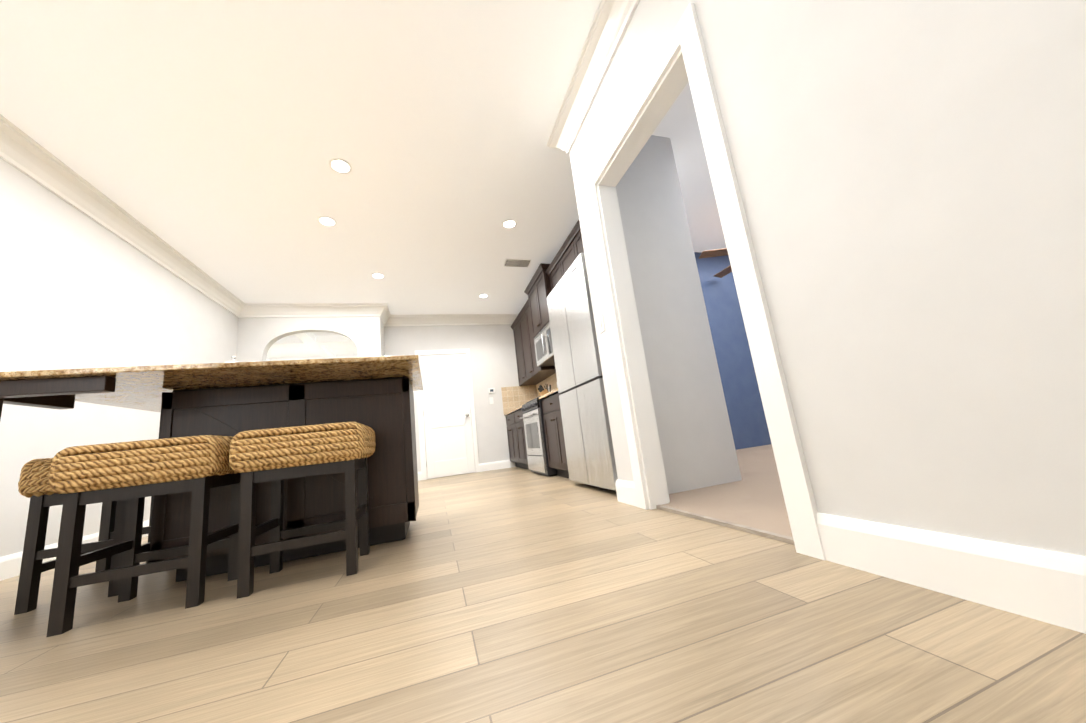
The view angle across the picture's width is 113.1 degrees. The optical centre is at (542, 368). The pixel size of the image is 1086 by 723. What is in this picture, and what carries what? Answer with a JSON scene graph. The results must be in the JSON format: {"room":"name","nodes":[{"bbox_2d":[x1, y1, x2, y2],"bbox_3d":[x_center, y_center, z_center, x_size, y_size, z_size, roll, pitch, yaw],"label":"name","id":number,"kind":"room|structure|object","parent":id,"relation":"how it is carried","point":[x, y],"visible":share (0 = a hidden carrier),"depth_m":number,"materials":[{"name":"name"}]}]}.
{"room":"kitchen","nodes":[
{"label":"kitchen","id":0,"kind":"room"},
{"bbox_2d":[0,157,237,556],"bbox_3d":[-3.280,-0.196,1.828,0.120,2.740,6.560,-3,-11,-18],"label":"wall","id":1,"kind":"structure","parent":0,"point":[79,289],"depth_m":2.67,"materials":[{"name":"paint"}]},
{"bbox_2d":[0,520,148,580],"bbox_3d":[-3.065,1.072,1.611,0.016,0.135,6.320,-3,-11,-18],"label":"baseboard","id":2,"kind":"structure","parent":1,"relation":"attached to","point":[10,565],"depth_m":2.21,"materials":[{"name":"white wood"}]},
{"bbox_2d":[0,114,247,317],"bbox_3d":[-3.313,-1.461,2.100,0.125,0.163,6.320,-3,-11,-18],"label":"crown molding","id":3,"kind":"structure","parent":1,"relation":"attached to","point":[25,153],"depth_m":2.86,"materials":[{"name":"white wood"}]},
{"bbox_2d":[236,316,372,361],"bbox_3d":[-4.471,0.491,4.753,4.080,2.740,0.120,-3,-11,-18],"label":"wall","id":4,"kind":"structure","parent":0,"point":[258,338],"depth_m":5.19,"materials":[{"name":"paint"}]},
{"bbox_2d":[244,303,387,317],"bbox_3d":[-3.266,-0.870,5.297,1.795,0.163,0.125,-3,-11,-18],"label":"crown molding","id":5,"kind":"structure","parent":4,"relation":"attached to","point":[252,310],"depth_m":5.27,"materials":[{"name":"white wood"}]},
{"bbox_2d":[0,0,726,357],"bbox_3d":[-1.173,-1.276,5.166,11.300,0.100,11.200,-3,-11,-18],"label":"ceiling","id":6,"kind":"structure","parent":0,"point":[210,138],"depth_m":2.53,"materials":[{"name":"paint"}]},
{"bbox_2d":[266,332,357,360],"bbox_3d":[-5.275,-0.293,7.120,4.080,0.160,4.440,-3,-11,-18],"label":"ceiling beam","id":7,"kind":"structure","parent":6,"relation":"attached to","point":[314,343],"depth_m":6.65,"materials":[{"name":"paint"}]},
{"bbox_2d":[317,216,336,226],"bbox_3d":[-2.091,-1.429,3.474,0.164,0.006,0.164,-3,-11,-18],"label":"recessed light","id":8,"kind":"object","parent":6,"relation":"in","point":[327,221],"visible":1,"depth_m":3.47,"materials":[{"name":"white"}]},
{"bbox_2d":[329,158,351,173],"bbox_3d":[-1.604,-1.605,2.839,0.164,0.006,0.164,-3,-11,-18],"label":"recessed light","id":9,"kind":"object","parent":6,"relation":"in","point":[338,165],"visible":1,"depth_m":2.83,"materials":[{"name":"white"}]},
{"bbox_2d":[371,273,384,278],"bbox_3d":[-2.136,-1.206,4.640,0.164,0.006,0.164,-3,-11,-18],"label":"recessed light","id":10,"kind":"object","parent":6,"relation":"in","point":[378,275],"visible":1,"depth_m":4.63,"materials":[{"name":"white"}]},
{"bbox_2d":[479,294,488,297],"bbox_3d":[-0.938,-1.155,5.671,0.164,0.006,0.164,-3,-11,-18],"label":"recessed light","id":11,"kind":"object","parent":6,"relation":"in","point":[483,295],"visible":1,"depth_m":5.67,"materials":[{"name":"white"}]},
{"bbox_2d":[502,219,516,228],"bbox_3d":[-0.362,-1.561,3.863,0.164,0.006,0.164,-3,-11,-18],"label":"recessed light","id":12,"kind":"object","parent":6,"relation":"in","point":[509,224],"visible":1,"depth_m":3.85,"materials":[{"name":"white"}]},
{"bbox_2d":[503,259,530,266],"bbox_3d":[-0.340,-1.397,4.743,0.340,0.010,0.200,-3,-11,-18],"label":"ceiling vent","id":13,"kind":"object","parent":6,"relation":"in","point":[516,263],"visible":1,"depth_m":4.73,"materials":[{"name":"white metal"}]},
{"bbox_2d":[699,248,731,277],"bbox_3d":[2.603,-1.595,4.317,1.524,0.460,1.449,-3,-11,-18],"label":"ceiling fan","id":14,"kind":"object","parent":6,"relation":"hanging from","point":[716,253],"visible":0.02,"depth_m":4.26,"materials":[{"name":"brown wood"}]},
{"bbox_2d":[371,316,384,356],"bbox_3d":[-3.129,0.850,7.524,0.120,2.740,4.680,-3,-11,-18],"label":"wall","id":15,"kind":"structure","parent":0,"point":[378,346],"depth_m":5.52,"materials":[{"name":"paint"}]},
{"bbox_2d":[380,308,391,323],"bbox_3d":[-2.544,-0.864,5.786,0.125,0.163,0.360,-3,-11,-18],"label":"crown molding","id":16,"kind":"structure","parent":15,"relation":"attached to","point":[385,319],"depth_m":5.95,"materials":[{"name":"white wood"}]},
{"bbox_2d":[384,324,527,478],"bbox_3d":[-1.291,0.401,6.285,2.670,2.740,0.120,-3,-11,-18],"label":"wall","id":17,"kind":"structure","parent":0,"point":[493,357],"depth_m":6.29,"materials":[{"name":"paint"}]},
{"bbox_2d":[415,348,479,479],"bbox_3d":[-1.621,0.704,6.040,0.920,2.135,0.022,-3,-11,-18],"label":"door frame","id":18,"kind":"structure","parent":17,"relation":"attached to","point":[421,415],"depth_m":6.06,"materials":[{"name":"white wood"}]},
{"bbox_2d":[421,354,474,478],"bbox_3d":[-1.599,0.735,6.000,0.765,2.033,0.094,-3,-11,-18],"label":"pantry door","id":19,"kind":"structure","parent":17,"relation":"in","point":[448,429],"depth_m":6.03,"materials":[{"name":"white wood"}]},
{"bbox_2d":[383,314,517,326],"bbox_3d":[-1.529,-0.875,6.366,2.410,0.163,0.125,-3,-11,-18],"label":"crown molding","id":20,"kind":"structure","parent":17,"relation":"attached to","point":[422,319],"depth_m":6.33,"materials":[{"name":"white wood"}]},
{"bbox_2d":[488,388,494,403],"bbox_3d":[-0.896,0.472,6.314,0.110,0.280,0.021,-3,-11,-18],"label":"thermostat","id":21,"kind":"object","parent":17,"relation":"attached to","point":[491,390],"visible":1,"depth_m":6.31,"materials":[{"name":"white plastic"}]},
{"bbox_2d":[479,460,510,471],"bbox_3d":[-0.817,1.641,6.081,0.530,0.135,0.016,-3,-11,-18],"label":"baseboard","id":22,"kind":"structure","parent":17,"relation":"attached to","point":[489,466],"depth_m":6.07,"materials":[{"name":"white wood"}]},
{"bbox_2d":[501,385,536,413],"bbox_3d":[-0.409,0.544,6.462,0.660,0.479,0.006,-3,-11,-18],"label":"backsplash","id":23,"kind":"structure","parent":17,"relation":"attached to","point":[514,397],"depth_m":6.45,"materials":[{"name":"tile"}]},
{"bbox_2d":[0,467,1085,722],"bbox_3d":[-2.818,1.612,4.016,7.150,0.100,11.200,-3,-11,-18],"label":"floor","id":24,"kind":"structure","parent":0,"point":[512,595],"depth_m":0.87,"materials":[{"name":"beige wood"}]},
{"bbox_2d":[14,458,150,614],"bbox_3d":[-2.107,0.734,1.767,0.417,0.630,0.497,-3,-11,-18],"label":"stool","id":25,"kind":"object","parent":24,"relation":"on","point":[37,490],"visible":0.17,"depth_m":1.55,"materials":[{"name":"brown wood"}]},
{"bbox_2d":[47,435,240,636],"bbox_3d":[-1.552,0.614,1.472,0.497,0.630,0.417,-3,-11,-18],"label":"stool","id":26,"kind":"object","parent":24,"relation":"on","point":[134,473],"visible":0.83,"depth_m":1.34,"materials":[{"name":"brown wood"}]},
{"bbox_2d":[146,496,153,562],"bbox_3d":[-2.271,0.873,2.402,0.417,0.630,0.497,-3,-11,-18],"label":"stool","id":27,"kind":"object","parent":24,"relation":"on","point":[151,511],"depth_m":2.15,"materials":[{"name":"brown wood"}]},
{"bbox_2d":[0,359,418,581],"bbox_3d":[-1.705,0.701,2.578,1.535,0.899,2.495,-3,-11,-18],"label":"kitchen island","id":28,"kind":"object","parent":24,"relation":"on","point":[375,394],"depth_m":1.82,"materials":[{"name":"black wood"}]},
{"bbox_2d":[0,355,423,390],"bbox_3d":[-1.741,0.262,2.691,1.620,0.036,2.580,-3,-11,-18],"label":"island countertop","id":29,"kind":"structure","parent":28,"relation":"on","point":[413,360],"depth_m":1.49,"materials":[{"name":"beige stone"}]},
{"bbox_2d":[225,356,245,362],"bbox_3d":[-2.122,0.072,2.450,0.170,0.332,0.170,-3,-11,-18],"label":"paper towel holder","id":30,"kind":"object","parent":29,"relation":"on","point":[233,357],"visible":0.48,"depth_m":2.47,"materials":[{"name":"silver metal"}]},
{"bbox_2d":[229,422,375,598],"bbox_3d":[-1.045,0.582,1.624,0.497,0.630,0.417,-3,-11,-18],"label":"stool","id":31,"kind":"object","parent":24,"relation":"on","point":[276,457],"visible":1,"depth_m":1.49,"materials":[{"name":"brown wood"}]},
{"bbox_2d":[506,412,519,467],"bbox_3d":[-0.209,1.170,6.000,0.629,0.884,0.708,-3,-11,-18],"label":"base cabinet","id":32,"kind":"object","parent":24,"relation":"on","point":[511,428],"depth_m":5.95,"materials":[{"name":"black wood"}]},
{"bbox_2d":[512,408,528,469],"bbox_3d":[-0.005,1.022,5.337,0.629,0.884,0.710,-3,-11,-18],"label":"base cabinet","id":33,"kind":"object","parent":24,"relation":"on","point":[521,451],"depth_m":5.39,"materials":[{"name":"black wood"}]},
{"bbox_2d":[520,396,556,476],"bbox_3d":[0.132,0.719,4.640,0.712,1.190,0.760,-3,-11,-18],"label":"range","id":34,"kind":"object","parent":24,"relation":"on","point":[535,439],"visible":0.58,"depth_m":4.36,"materials":[{"name":"grey metal"}]},
{"bbox_2d":[542,392,568,477],"bbox_3d":[0.442,0.697,3.879,0.628,0.884,0.810,-3,-11,-18],"label":"base cabinet","id":35,"kind":"object","parent":24,"relation":"on","point":[555,441],"depth_m":3.85,"materials":[{"name":"black wood"}]},
{"bbox_2d":[540,388,557,399],"bbox_3d":[0.378,0.244,3.957,0.653,0.028,0.815,-3,-11,-18],"label":"countertop","id":36,"kind":"structure","parent":35,"relation":"on","point":[555,390],"depth_m":3.88,"materials":[{"name":"beige stone"}]},
{"bbox_2d":[538,385,547,395],"bbox_3d":[0.063,0.372,5.317,0.261,0.287,0.100,-3,-11,-18],"label":"knife block","id":37,"kind":"object","parent":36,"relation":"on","point":[542,390],"visible":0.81,"depth_m":5.27,"materials":[{"name":"brown wood"}]},
{"bbox_2d":[547,252,617,490],"bbox_3d":[0.591,0.053,3.119,0.681,1.830,0.885,-3,-11,-18],"label":"fridge","id":38,"kind":"object","parent":24,"relation":"on","point":[590,456],"visible":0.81,"depth_m":2.89,"materials":[{"name":"grey metal"}]},
{"bbox_2d":[546,136,741,482],"bbox_3d":[0.543,-0.121,4.649,0.120,2.740,4.210,-3,-11,-18],"label":"wall","id":39,"kind":"structure","parent":0,"point":[729,454],"depth_m":2.65,"materials":[{"name":"paint"}]},
{"bbox_2d":[511,316,542,385],"bbox_3d":[-0.277,-0.303,6.433,0.328,1.135,0.472,-3,-11,-18],"label":"upper cabinet","id":40,"kind":"object","parent":39,"relation":"attached to","point":[515,327],"depth_m":6.41,"materials":[{"name":"brown wood"}]},
{"bbox_2d":[519,304,555,383],"bbox_3d":[-0.073,-0.450,5.771,0.328,1.135,0.944,-3,-11,-18],"label":"upper cabinet","id":41,"kind":"object","parent":39,"relation":"attached to","point":[530,322],"depth_m":5.79,"materials":[{"name":"brown wood"}]},
{"bbox_2d":[527,264,550,339],"bbox_3d":[0.111,-0.906,4.997,0.398,0.750,0.800,-3,-11,-18],"label":"upper cabinet","id":42,"kind":"object","parent":39,"relation":"attached to","point":[539,289],"depth_m":4.86,"materials":[{"name":"brown wood"}]},
{"bbox_2d":[534,321,554,366],"bbox_3d":[0.155,-0.327,4.881,0.438,0.426,0.761,-3,-11,-18],"label":"microwave","id":43,"kind":"object","parent":42,"relation":"attached to","point":[543,347],"visible":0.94,"depth_m":4.79,"materials":[{"name":"grey metal"}]},
{"bbox_2d":[536,373,556,396],"bbox_3d":[0.339,0.209,5.138,0.006,0.476,3.040,-3,-11,-18],"label":"backsplash","id":44,"kind":"structure","parent":39,"relation":"attached to","point":[551,380],"depth_m":5.85,"materials":[{"name":"tile"}]},
{"bbox_2d":[547,236,574,290],"bbox_3d":[0.413,-0.803,4.189,0.328,1.135,0.840,-3,-11,-18],"label":"upper cabinet","id":45,"kind":"object","parent":39,"relation":"attached to","point":[559,266],"depth_m":4.19,"materials":[{"name":"brown wood"}]},
{"bbox_2d":[571,221,583,258],"bbox_3d":[0.663,-0.985,3.376,0.328,1.135,0.900,-3,-11,-18],"label":"upper cabinet","id":46,"kind":"object","parent":39,"relation":"attached to","point":[577,248],"depth_m":3.74,"materials":[{"name":"brown wood"}]},
{"bbox_2d":[616,135,727,493],"bbox_3d":[0.774,-0.527,2.623,0.630,2.740,0.120,-3,-11,-18],"label":"wall","id":47,"kind":"structure","parent":0,"point":[692,455],"depth_m":2.54,"materials":[{"name":"paint"}]},
{"bbox_2d":[615,479,636,503],"bbox_3d":[0.840,0.763,2.428,0.766,0.135,0.016,-3,-11,-18],"label":"baseboard","id":48,"kind":"structure","parent":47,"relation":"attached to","point":[625,490],"depth_m":2.20,"materials":[{"name":"white wood"}]},
{"bbox_2d":[663,444,792,536],"bbox_3d":[2.814,0.733,3.188,4.845,0.014,2.850,-3,-11,-18],"label":"floor","id":49,"kind":"structure","parent":0,"point":[754,497],"depth_m":1.98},
{"bbox_2d":[694,252,771,449],"bbox_3d":[2.618,-0.311,4.949,4.030,2.740,0.120,-3,-11,-18],"label":"wall","id":50,"kind":"structure","parent":0,"point":[746,413],"depth_m":4.84,"materials":[{"name":"blue paint"}]},
{"bbox_2d":[569,0,1085,556],"bbox_3d":[0.809,-0.791,1.233,0.120,2.740,2.850,-3,-11,-18],"label":"wall","id":51,"kind":"structure","parent":0,"point":[911,176],"depth_m":0.86,"materials":[{"name":"paint"}]},
{"bbox_2d":[547,0,638,153],"bbox_3d":[0.509,-2.017,1.545,0.125,0.163,2.855,-3,-11,-18],"label":"crown molding","id":52,"kind":"structure","parent":51,"relation":"attached to","point":[612,18],"depth_m":2.22,"materials":[{"name":"white wood"}]},
{"bbox_2d":[597,314,604,333],"bbox_3d":[0.390,-0.303,2.415,0.010,0.115,0.075,-3,-11,-18],"label":"light switch","id":53,"kind":"object","parent":51,"relation":"attached to","point":[601,323],"visible":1,"depth_m":2.41,"materials":[{"name":"white plastic"}]},
{"bbox_2d":[587,2,824,559],"bbox_3d":[0.653,-0.359,1.800,0.160,2.140,1.060,-3,-11,-18],"label":"door frame","id":54,"kind":"structure","parent":51,"relation":"attached to","point":[681,62],"depth_m":1.58,"materials":[{"name":"white wood"}]},
{"bbox_2d":[656,505,794,544],"bbox_3d":[0.764,0.678,1.602,0.025,0.016,0.880,-3,-11,-18],"label":"trim","id":55,"kind":"structure","parent":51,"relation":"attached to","point":[768,534],"depth_m":1.49,"materials":[{"name":"grey wood"}]},
{"bbox_2d":[817,513,1085,633],"bbox_3d":[1.063,0.363,0.428,0.016,0.135,1.440,-3,-11,-18],"label":"baseboard","id":56,"kind":"structure","parent":51,"relation":"attached to","point":[1046,586],"depth_m":0.79,"materials":[{"name":"white"}]}
]}

